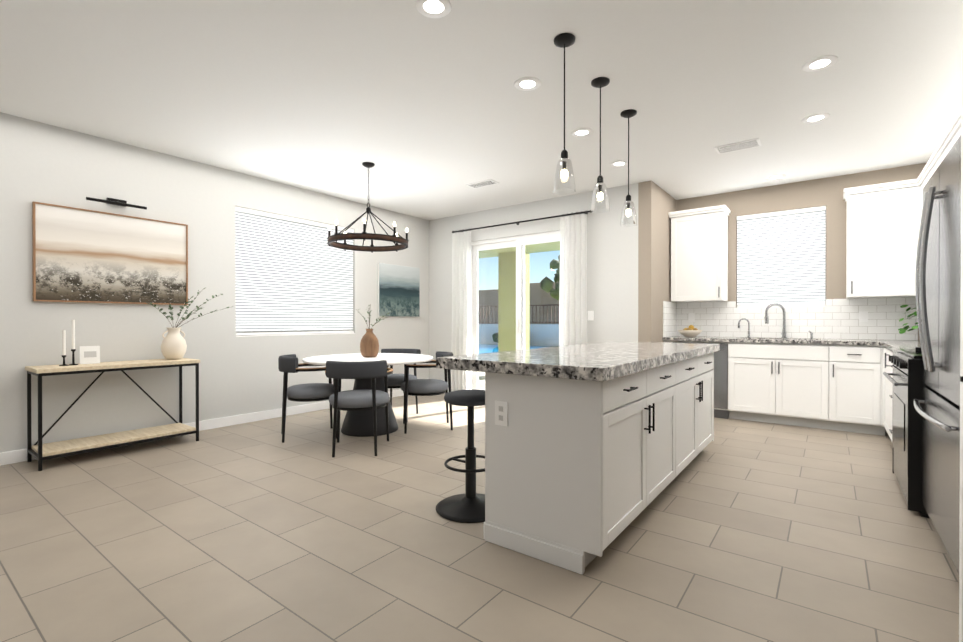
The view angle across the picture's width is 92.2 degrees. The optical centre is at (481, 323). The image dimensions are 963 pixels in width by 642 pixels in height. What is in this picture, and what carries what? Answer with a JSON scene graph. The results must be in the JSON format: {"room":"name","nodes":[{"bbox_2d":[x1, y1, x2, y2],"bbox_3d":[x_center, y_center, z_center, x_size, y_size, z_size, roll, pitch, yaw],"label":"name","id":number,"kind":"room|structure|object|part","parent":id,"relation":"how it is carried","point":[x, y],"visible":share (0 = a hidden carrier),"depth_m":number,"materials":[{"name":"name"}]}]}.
{"room":"dining room","nodes":[
{"label":"dining room","id":0,"kind":"room"},
{"bbox_2d":[0,112,428,452],"bbox_3d":[-3.431,-0.269,4.121,0.150,2.740,8.720,0,0,37],"label":"wall","id":1,"kind":"structure","parent":0,"point":[46,163],"depth_m":4.42,"materials":[{"name":"paint"}]},
{"bbox_2d":[32,201,187,304],"bbox_3d":[-3.271,-0.579,4.174,0.035,0.800,1.120,0,0,37],"label":"landscape picture","id":2,"kind":"object","parent":1,"relation":"attached to","point":[80,255],"visible":0.88,"depth_m":4.09,"materials":[{"name":"brown wood"}]},
{"bbox_2d":[86,197,146,209],"bbox_3d":[-3.248,-1.078,4.111,0.145,0.073,0.430,0,0,37],"label":"picture light","id":3,"kind":"object","parent":1,"relation":"attached to","point":[113,201],"visible":1,"depth_m":4.11,"materials":[{"name":"black metal"}]},
{"bbox_2d":[0,389,403,465],"bbox_3d":[-3.406,1.051,4.019,0.015,0.100,8.559,0,0,37],"label":"baseboard","id":4,"kind":"structure","parent":1,"relation":"attached to","point":[14,456],"depth_m":5.06,"materials":[{"name":"white wood"}]},
{"bbox_2d":[235,206,353,334],"bbox_3d":[-2.220,-0.573,5.673,0.060,1.402,1.572,0,0,37],"label":"window blind","id":5,"kind":"object","parent":1,"relation":"attached to","point":[294,274],"visible":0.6,"depth_m":5.56,"materials":[{"name":"white plastic"}]},
{"bbox_2d":[236,330,354,336],"bbox_3d":[-2.246,-0.566,5.693,0.144,1.460,1.620,0,0,37],"label":"window","id":6,"kind":"structure","parent":1,"relation":"in","point":[290,334],"depth_m":5.55,"materials":[{"name":"white plastic"}]},
{"bbox_2d":[378,263,419,316],"bbox_3d":[-1.220,-0.481,6.905,0.033,0.760,0.810,0,0,37],"label":"picture","id":7,"kind":"object","parent":1,"relation":"attached to","point":[398,290],"visible":0.96,"depth_m":6.87,"materials":[{"name":"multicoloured paper"}]},
{"bbox_2d":[0,383,958,641],"bbox_3d":[-0.614,1.167,2.591,6.500,0.120,9.950,0,0,37],"label":"floor","id":8,"kind":"structure","parent":0,"point":[737,530],"depth_m":2.26,"materials":[{"name":"tile"}]},
{"bbox_2d":[25,358,199,470],"bbox_3d":[-3.129,0.721,4.010,0.410,0.760,1.120,0,0,37],"label":"console table","id":9,"kind":"object","parent":8,"relation":"on","point":[45,451],"visible":0.98,"depth_m":3.85,"materials":[{"name":"brown wood"}]},
{"bbox_2d":[59,320,77,365],"bbox_3d":[-3.352,0.157,3.762,0.059,0.370,0.120,0,0,27],"label":"candlesticks","id":10,"kind":"object","parent":9,"relation":"on","point":[73,349],"visible":1,"depth_m":3.77,"materials":[{"name":"white wax"}]},
{"bbox_2d":[80,346,99,363],"bbox_3d":[-3.300,0.266,3.906,0.033,0.150,0.130,0,0,45],"label":"frame","id":11,"kind":"object","parent":9,"relation":"on","point":[89,354],"visible":1,"depth_m":3.90,"materials":[{"name":"white paper"}]},
{"bbox_2d":[147,288,232,359],"bbox_3d":[-2.789,-0.003,4.458,0.238,0.684,0.744,0,0,37],"label":"vase","id":12,"kind":"object","parent":9,"relation":"on","point":[173,346],"visible":1,"depth_m":4.31,"materials":[{"name":"beige ceramic"}]},
{"bbox_2d":[278,354,336,442],"bbox_3d":[-1.684,0.707,4.535,0.556,0.786,0.584,0,0,-24],"label":"dining chair","id":13,"kind":"object","parent":8,"relation":"on","point":[306,392],"visible":0.77,"depth_m":4.32,"materials":[{"name":"grey fabric"}]},
{"bbox_2d":[325,360,392,456],"bbox_3d":[-1.074,0.709,4.072,0.584,0.786,0.556,0,0,-6],"label":"dining chair","id":14,"kind":"object","parent":8,"relation":"on","point":[373,399],"visible":1,"depth_m":3.86,"materials":[{"name":"grey fabric"}]},
{"bbox_2d":[302,353,432,436],"bbox_3d":[-1.149,0.724,4.774,1.300,0.748,1.300,0,0,37],"label":"dining table","id":15,"kind":"object","parent":8,"relation":"on","point":[357,423],"visible":0.65,"depth_m":4.59,"materials":[{"name":"white"}]},
{"bbox_2d":[358,304,388,356],"bbox_3d":[-1.121,0.079,4.764,0.307,0.540,0.450,0,0,37],"label":"vase","id":16,"kind":"object","parent":15,"relation":"on","point":[369,344],"visible":1,"depth_m":4.74,"materials":[{"name":"brown wood"}]},
{"bbox_2d":[381,349,420,421],"bbox_3d":[-1.000,0.703,5.423,0.584,0.786,0.556,0,0,13],"label":"dining chair","id":17,"kind":"object","parent":8,"relation":"on","point":[395,380],"visible":0.42,"depth_m":5.50,"materials":[{"name":"grey fabric"}]},
{"bbox_2d":[400,351,453,433],"bbox_3d":[-0.573,0.706,4.886,0.556,0.786,0.584,0,0,-11],"label":"dining chair","id":18,"kind":"object","parent":8,"relation":"on","point":[423,387],"visible":0.71,"depth_m":4.71,"materials":[{"name":"grey fabric"}]},
{"bbox_2d":[436,389,484,522],"bbox_3d":[-0.064,0.757,2.771,0.420,0.698,0.420,0,0,37],"label":"bar stool","id":19,"kind":"object","parent":8,"relation":"on","point":[468,506],"visible":0.77,"depth_m":2.73,"materials":[{"name":"black metal"}]},
{"bbox_2d":[484,349,719,574],"bbox_3d":[1.005,0.672,3.150,0.666,0.865,2.446,0,0,37],"label":"kitchen island","id":20,"kind":"object","parent":8,"relation":"on","point":[593,451],"depth_m":2.23,"materials":[{"name":"white wood"}]},
{"bbox_2d":[436,341,719,380],"bbox_3d":[0.898,0.210,3.234,0.940,0.058,2.560,0,0,37],"label":"island countertop","id":21,"kind":"structure","parent":20,"relation":"on","point":[600,361],"depth_m":2.42,"materials":[{"name":"grey stone"}]},
{"bbox_2d":[662,339,669,342],"bbox_3d":[2.725,0.654,5.714,0.781,0.880,0.618,0,0,37],"label":"base cabinet","id":22,"kind":"object","parent":8,"relation":"on","point":[664,340],"depth_m":5.67,"materials":[{"name":"white wood"}]},
{"bbox_2d":[673,342,728,418],"bbox_3d":[2.733,0.657,5.679,0.596,0.875,0.649,0,0,37],"label":"dishwasher","id":23,"kind":"object","parent":22,"relation":"in","point":[721,357],"depth_m":5.32,"materials":[{"name":"silver metal"}]},
{"bbox_2d":[700,343,733,418],"bbox_3d":[2.771,0.656,5.675,0.661,0.875,0.610,0,0,37],"label":"base cabinet","id":24,"kind":"object","parent":8,"relation":"on","point":[723,358],"depth_m":5.30,"materials":[{"name":"white"}]},
{"bbox_2d":[734,343,817,427],"bbox_3d":[3.379,0.656,5.223,0.977,0.880,0.618,0,0,37],"label":"base cabinet","id":25,"kind":"object","parent":8,"relation":"on","point":[777,383],"depth_m":4.99,"materials":[{"name":"white wood"}]},
{"bbox_2d":[662,336,917,342],"bbox_3d":[3.486,0.194,5.132,2.694,0.040,0.633,0,0,37],"label":"countertop","id":26,"kind":"structure","parent":25,"relation":"on","point":[674,339],"depth_m":5.09,"materials":[{"name":"grey stone"}]},
{"bbox_2d":[678,325,701,336],"bbox_3d":[2.622,0.096,5.828,0.287,0.151,0.288,0,0,37],"label":"fruit bowl","id":27,"kind":"object","parent":26,"relation":"on","point":[690,331],"visible":1,"depth_m":5.76,"materials":[{"name":"beige ceramic"}]},
{"bbox_2d":[738,303,812,338],"bbox_3d":[3.367,0.083,5.298,0.819,0.634,0.495,0,0,37],"label":"faucet","id":28,"kind":"object","parent":26,"relation":"in","point":[766,317],"depth_m":5.41,"materials":[{"name":"silver metal"}]},
{"bbox_2d":[898,304,917,333],"bbox_3d":[4.298,-0.026,4.512,0.356,0.405,0.480,0,0,37],"label":"potted plant","id":29,"kind":"object","parent":26,"relation":"on","point":[903,330],"visible":0.19,"depth_m":4.59,"materials":[{"name":"green plant"}]},
{"bbox_2d":[818,343,869,433],"bbox_3d":[3.868,0.657,4.844,0.503,0.880,0.638,0,0,37],"label":"base cabinet","id":30,"kind":"object","parent":8,"relation":"on","point":[843,368],"depth_m":4.65,"materials":[{"name":"white wood"}]},
{"bbox_2d":[882,347,885,435],"bbox_3d":[3.946,0.661,4.033,0.636,0.880,0.623,0,0,37],"label":"base cabinet","id":31,"kind":"object","parent":8,"relation":"on","point":[883,348],"depth_m":4.47,"materials":[{"name":"white wood"}]},
{"bbox_2d":[886,351,889,436],"bbox_3d":[3.526,0.663,3.474,0.636,0.880,0.898,0,0,37],"label":"base cabinet","id":32,"kind":"object","parent":8,"relation":"on","point":[887,352],"depth_m":4.15,"materials":[{"name":"white wood"}]},
{"bbox_2d":[890,347,917,511],"bbox_3d":[2.974,0.653,2.793,0.689,0.905,0.815,0,0,37],"label":"stove","id":33,"kind":"object","parent":8,"relation":"on","point":[905,394],"depth_m":2.75,"materials":[{"name":"black metal"}]},
{"bbox_2d":[882,343,917,354],"bbox_3d":[3.424,0.191,3.361,0.666,0.062,2.273,0,0,37],"label":"countertop","id":34,"kind":"structure","parent":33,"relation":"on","point":[910,348],"depth_m":3.62,"materials":[{"name":"grey stone"}]},
{"bbox_2d":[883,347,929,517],"bbox_3d":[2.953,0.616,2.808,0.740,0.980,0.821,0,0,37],"label":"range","id":35,"kind":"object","parent":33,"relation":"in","point":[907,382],"depth_m":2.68,"materials":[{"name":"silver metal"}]},
{"bbox_2d":[918,135,960,573],"bbox_3d":[2.445,0.184,2.033,0.636,1.850,1.037,0,0,37],"label":"refrigerator","id":36,"kind":"object","parent":8,"relation":"on","point":[939,239],"depth_m":2.16,"materials":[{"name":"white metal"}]},
{"bbox_2d":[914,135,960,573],"bbox_3d":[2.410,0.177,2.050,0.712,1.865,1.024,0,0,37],"label":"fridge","id":37,"kind":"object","parent":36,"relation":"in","point":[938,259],"depth_m":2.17,"materials":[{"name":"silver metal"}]},
{"bbox_2d":[0,0,962,219],"bbox_3d":[-0.614,-1.693,2.579,6.500,0.120,9.950,0,0,37],"label":"ceiling","id":38,"kind":"structure","parent":0,"point":[430,118],"depth_m":3.23,"materials":[{"name":"paint"}]},
{"bbox_2d":[327,162,408,252],"bbox_3d":[-1.165,-1.214,4.778,0.824,0.855,0.824,0,0,37],"label":"chandelier","id":39,"kind":"object","parent":38,"relation":"hanging from","point":[364,235],"visible":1,"depth_m":4.72,"materials":[{"name":"black metal"}]},
{"bbox_2d":[416,0,450,17],"bbox_3d":[-0.247,-1.629,2.385,0.184,0.004,0.184,0,0,37],"label":"recessed light","id":40,"kind":"object","parent":38,"relation":"in","point":[434,8],"visible":1,"depth_m":2.39,"materials":[{"name":"white"}]},
{"bbox_2d":[466,179,498,187],"bbox_3d":[0.010,-1.640,5.457,0.360,0.009,0.160,0,0,37],"label":"ceiling vent","id":41,"kind":"object","parent":38,"relation":"in","point":[482,183],"visible":1,"depth_m":5.43,"materials":[{"name":"white metal"}]},
{"bbox_2d":[514,77,540,90],"bbox_3d":[0.314,-1.633,3.165,0.184,0.004,0.184,0,0,37],"label":"recessed light","id":42,"kind":"object","parent":38,"relation":"in","point":[527,83],"visible":1,"depth_m":3.16,"materials":[{"name":"white"}]},
{"bbox_2d":[553,33,574,194],"bbox_3d":[0.478,-1.196,2.668,0.126,0.875,0.126,0,0,37],"label":"pendant light","id":43,"kind":"object","parent":38,"relation":"hanging from","point":[563,40],"visible":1,"depth_m":2.65,"materials":[{"name":"clear glass"}]},
{"bbox_2d":[571,128,592,136],"bbox_3d":[0.863,-1.636,3.978,0.184,0.004,0.184,0,0,37],"label":"recessed light","id":44,"kind":"object","parent":38,"relation":"in","point":[581,132],"visible":1,"depth_m":3.97,"materials":[{"name":"white"}]},
{"bbox_2d":[591,77,609,212],"bbox_3d":[0.804,-1.198,3.136,0.126,0.875,0.126,0,0,37],"label":"pendant light","id":45,"kind":"object","parent":38,"relation":"hanging from","point":[600,82],"visible":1,"depth_m":3.12,"materials":[{"name":"clear glass"}]},
{"bbox_2d":[610,161,627,166],"bbox_3d":[1.415,-1.639,4.764,0.184,0.004,0.184,0,0,37],"label":"recessed light","id":46,"kind":"object","parent":38,"relation":"in","point":[618,163],"visible":0.98,"depth_m":4.75,"materials":[{"name":"white"}]},
{"bbox_2d":[620,109,636,226],"bbox_3d":[1.144,-1.200,3.606,0.126,0.875,0.126,0,0,37],"label":"pendant light","id":47,"kind":"object","parent":38,"relation":"hanging from","point":[629,113],"visible":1,"depth_m":3.59,"materials":[{"name":"black metal"}]},
{"bbox_2d":[714,138,761,153],"bbox_3d":[2.369,-1.635,4.285,0.360,0.009,0.200,0,0,37],"label":"ceiling vent","id":48,"kind":"object","parent":38,"relation":"in","point":[737,146],"visible":1,"depth_m":4.27,"materials":[{"name":"white metal"}]},
{"bbox_2d":[767,175,785,179],"bbox_3d":[3.316,-1.641,5.212,0.184,0.004,0.184,0,0,37],"label":"recessed light","id":49,"kind":"object","parent":38,"relation":"in","point":[775,177],"visible":1,"depth_m":5.21,"materials":[{"name":"white"}]},
{"bbox_2d":[802,113,829,122],"bbox_3d":[2.667,-1.635,3.699,0.184,0.004,0.184,0,0,37],"label":"recessed light","id":50,"kind":"object","parent":38,"relation":"in","point":[815,118],"visible":1,"depth_m":3.69,"materials":[{"name":"white"}]},
{"bbox_2d":[802,55,837,71],"bbox_3d":[2.128,-1.632,2.915,0.184,0.004,0.184,0,0,37],"label":"recessed light","id":51,"kind":"object","parent":38,"relation":"in","point":[820,63],"visible":1,"depth_m":2.91,"materials":[{"name":"white"}]},
{"bbox_2d":[429,183,637,380],"bbox_3d":[0.542,-0.279,6.495,3.350,2.740,0.150,0,0,37],"label":"wall","id":52,"kind":"structure","parent":0,"point":[612,273],"depth_m":5.80,"materials":[{"name":"paint"}]},
{"bbox_2d":[471,230,559,389],"bbox_3d":[0.514,-0.064,6.501,1.740,2.310,0.115,0,0,37],"label":"sliding door","id":53,"kind":"structure","parent":52,"relation":"in","point":[519,243],"depth_m":6.49,"materials":[{"name":"white plastic"}]},
{"bbox_2d":[451,210,592,390],"bbox_3d":[0.462,-0.164,6.381,2.278,2.471,0.124,0,0,37],"label":"curtains","id":54,"kind":"object","parent":52,"relation":"attached to","point":[573,289],"visible":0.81,"depth_m":5.93,"materials":[{"name":"white fabric"}]},
{"bbox_3d":[0.476,-1.379,6.379,2.258,0.040,0.102,0,0,37],"label":"rod","id":55,"kind":"part","parent":54,"relation":"part of","materials":[{"name":"black metal"}]},
{"bbox_2d":[588,311,593,319],"bbox_3d":[1.361,-0.096,5.780,0.080,0.120,0.010,0,0,37],"label":"switch plate","id":56,"kind":"object","parent":52,"relation":"attached to","point":[590,315],"visible":1,"depth_m":5.77,"materials":[{"name":"white plastic"}]},
{"bbox_2d":[638,181,675,342],"bbox_3d":[2.265,-0.276,5.876,0.150,2.740,1.230,0,0,37],"label":"wall","id":57,"kind":"structure","parent":0,"point":[656,203],"depth_m":5.42,"materials":[{"name":"paint"}]},
{"bbox_2d":[663,301,678,336],"bbox_3d":[2.422,-0.053,5.952,0.008,0.447,0.600,0,0,37],"label":"backsplash","id":58,"kind":"structure","parent":57,"relation":"attached to","point":[670,309],"depth_m":5.96,"materials":[{"name":"white tile"}]},
{"bbox_2d":[676,163,926,339],"bbox_3d":[3.789,-0.274,5.407,2.850,2.740,0.150,0,0,37],"label":"wall","id":59,"kind":"structure","parent":0,"point":[827,192],"depth_m":5.27,"materials":[{"name":"paint"}]},
{"bbox_2d":[668,208,727,301],"bbox_3d":[2.755,-0.827,5.869,0.600,1.100,0.342,0,0,37],"label":"upper cabinet","id":60,"kind":"object","parent":59,"relation":"attached to","point":[699,240],"depth_m":5.73,"materials":[{"name":"white wood"}]},
{"bbox_2d":[736,206,825,307],"bbox_3d":[3.576,-0.760,5.562,0.940,1.190,0.144,0,0,37],"label":"kitchen window","id":61,"kind":"structure","parent":59,"relation":"in","point":[781,257],"depth_m":5.51,"materials":[{"name":"white plastic"}]},
{"bbox_3d":[3.576,-0.760,5.562,0.940,1.190,0.144,0,0,37],"label":"frame","id":62,"kind":"part","parent":61,"relation":"part of","materials":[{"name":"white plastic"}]},
{"bbox_2d":[679,297,917,339],"bbox_3d":[3.549,-0.051,5.487,2.369,0.447,0.008,0,0,37],"label":"backsplash","id":63,"kind":"structure","parent":59,"relation":"attached to","point":[836,319],"depth_m":5.29,"materials":[{"name":"white tile"}]},
{"bbox_2d":[689,313,694,321],"bbox_3d":[2.756,-0.075,6.076,0.075,0.115,0.005,0,0,37],"label":"outlet","id":64,"kind":"object","parent":63,"relation":"attached to","point":[691,315],"depth_m":6.07,"materials":[{"name":"white plastic"}]},
{"bbox_2d":[859,311,867,321],"bbox_3d":[4.147,-0.070,5.031,0.075,0.115,0.005,0,0,37],"label":"outlet","id":65,"kind":"object","parent":63,"relation":"attached to","point":[863,316],"depth_m":5.03,"materials":[{"name":"white plastic"}]},
{"bbox_2d":[844,180,915,298],"bbox_3d":[4.149,-0.822,4.794,0.580,1.100,0.387,0,0,37],"label":"upper cabinet","id":66,"kind":"object","parent":59,"relation":"attached to","point":[883,220],"depth_m":4.70,"materials":[{"name":"white wood"}]},
{"bbox_3d":[1.925,-0.255,0.678,0.150,2.740,9.650,0,0,37],"label":"wall","id":67,"kind":"structure","parent":0,"visible":0},
{"bbox_2d":[912,156,935,295],"bbox_3d":[4.123,-0.819,4.070,0.405,1.100,0.925,0,0,37],"label":"upper cabinet","id":68,"kind":"object","parent":67,"relation":"attached to","point":[918,184],"depth_m":4.53,"materials":[{"name":"white wood"}]},
{"bbox_2d":[936,120,959,168],"bbox_3d":[3.638,-0.817,3.376,0.346,1.100,1.021,0,0,37],"label":"upper cabinet","id":69,"kind":"object","parent":67,"relation":"attached to","point":[954,135],"depth_m":3.42,"materials":[{"name":"white wood"}]},
{"bbox_2d":[959,49,962,641],"bbox_3d":[1.874,0.086,1.336,0.710,2.028,0.119,0,0,37],"label":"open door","id":70,"kind":"structure","parent":67,"relation":"in","point":[961,493],"depth_m":1.56,"materials":[{"name":"white"}]},
{"label":"outside","id":71,"kind":"structure","parent":0,"visible":0},
{"bbox_2d":[478,344,555,383],"bbox_3d":[8.354,1.052,34.672,42.000,0.125,54.280,0,0,37],"label":"patio slab","id":72,"kind":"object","parent":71,"point":[481,378],"depth_m":9.53,"materials":[{"name":"beige concrete"}]},
{"bbox_2d":[478,344,544,353],"bbox_3d":[-0.116,1.080,17.571,17.000,0.030,9.000,0,0,37],"label":"pool","id":73,"kind":"object","parent":72,"relation":"in","point":[481,349],"depth_m":19.45,"materials":[{"name":"blue liquid"}]},
{"bbox_2d":[478,282,558,345],"bbox_3d":[-0.357,-1.978,41.378,80.000,5.950,27.000,0,0,37],"label":"fence","id":74,"kind":"object","parent":72,"relation":"on","point":[552,320],"depth_m":50.04,"materials":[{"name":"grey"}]},
{"bbox_2d":[478,241,559,351],"bbox_3d":[-0.929,-0.314,9.532,9.350,2.815,2.940,0,0,37],"label":"pergola","id":75,"kind":"structure","parent":72,"relation":"on","point":[511,287],"depth_m":9.69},
{"bbox_2d":[492,255,559,342],"bbox_3d":[4.662,-1.649,24.185,4.902,5.334,8.149,0,0,37],"label":"tree","id":76,"kind":"object","parent":72,"relation":"on","point":[548,288],"depth_m":25.86,"materials":[{"name":"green plant"}]}
]}

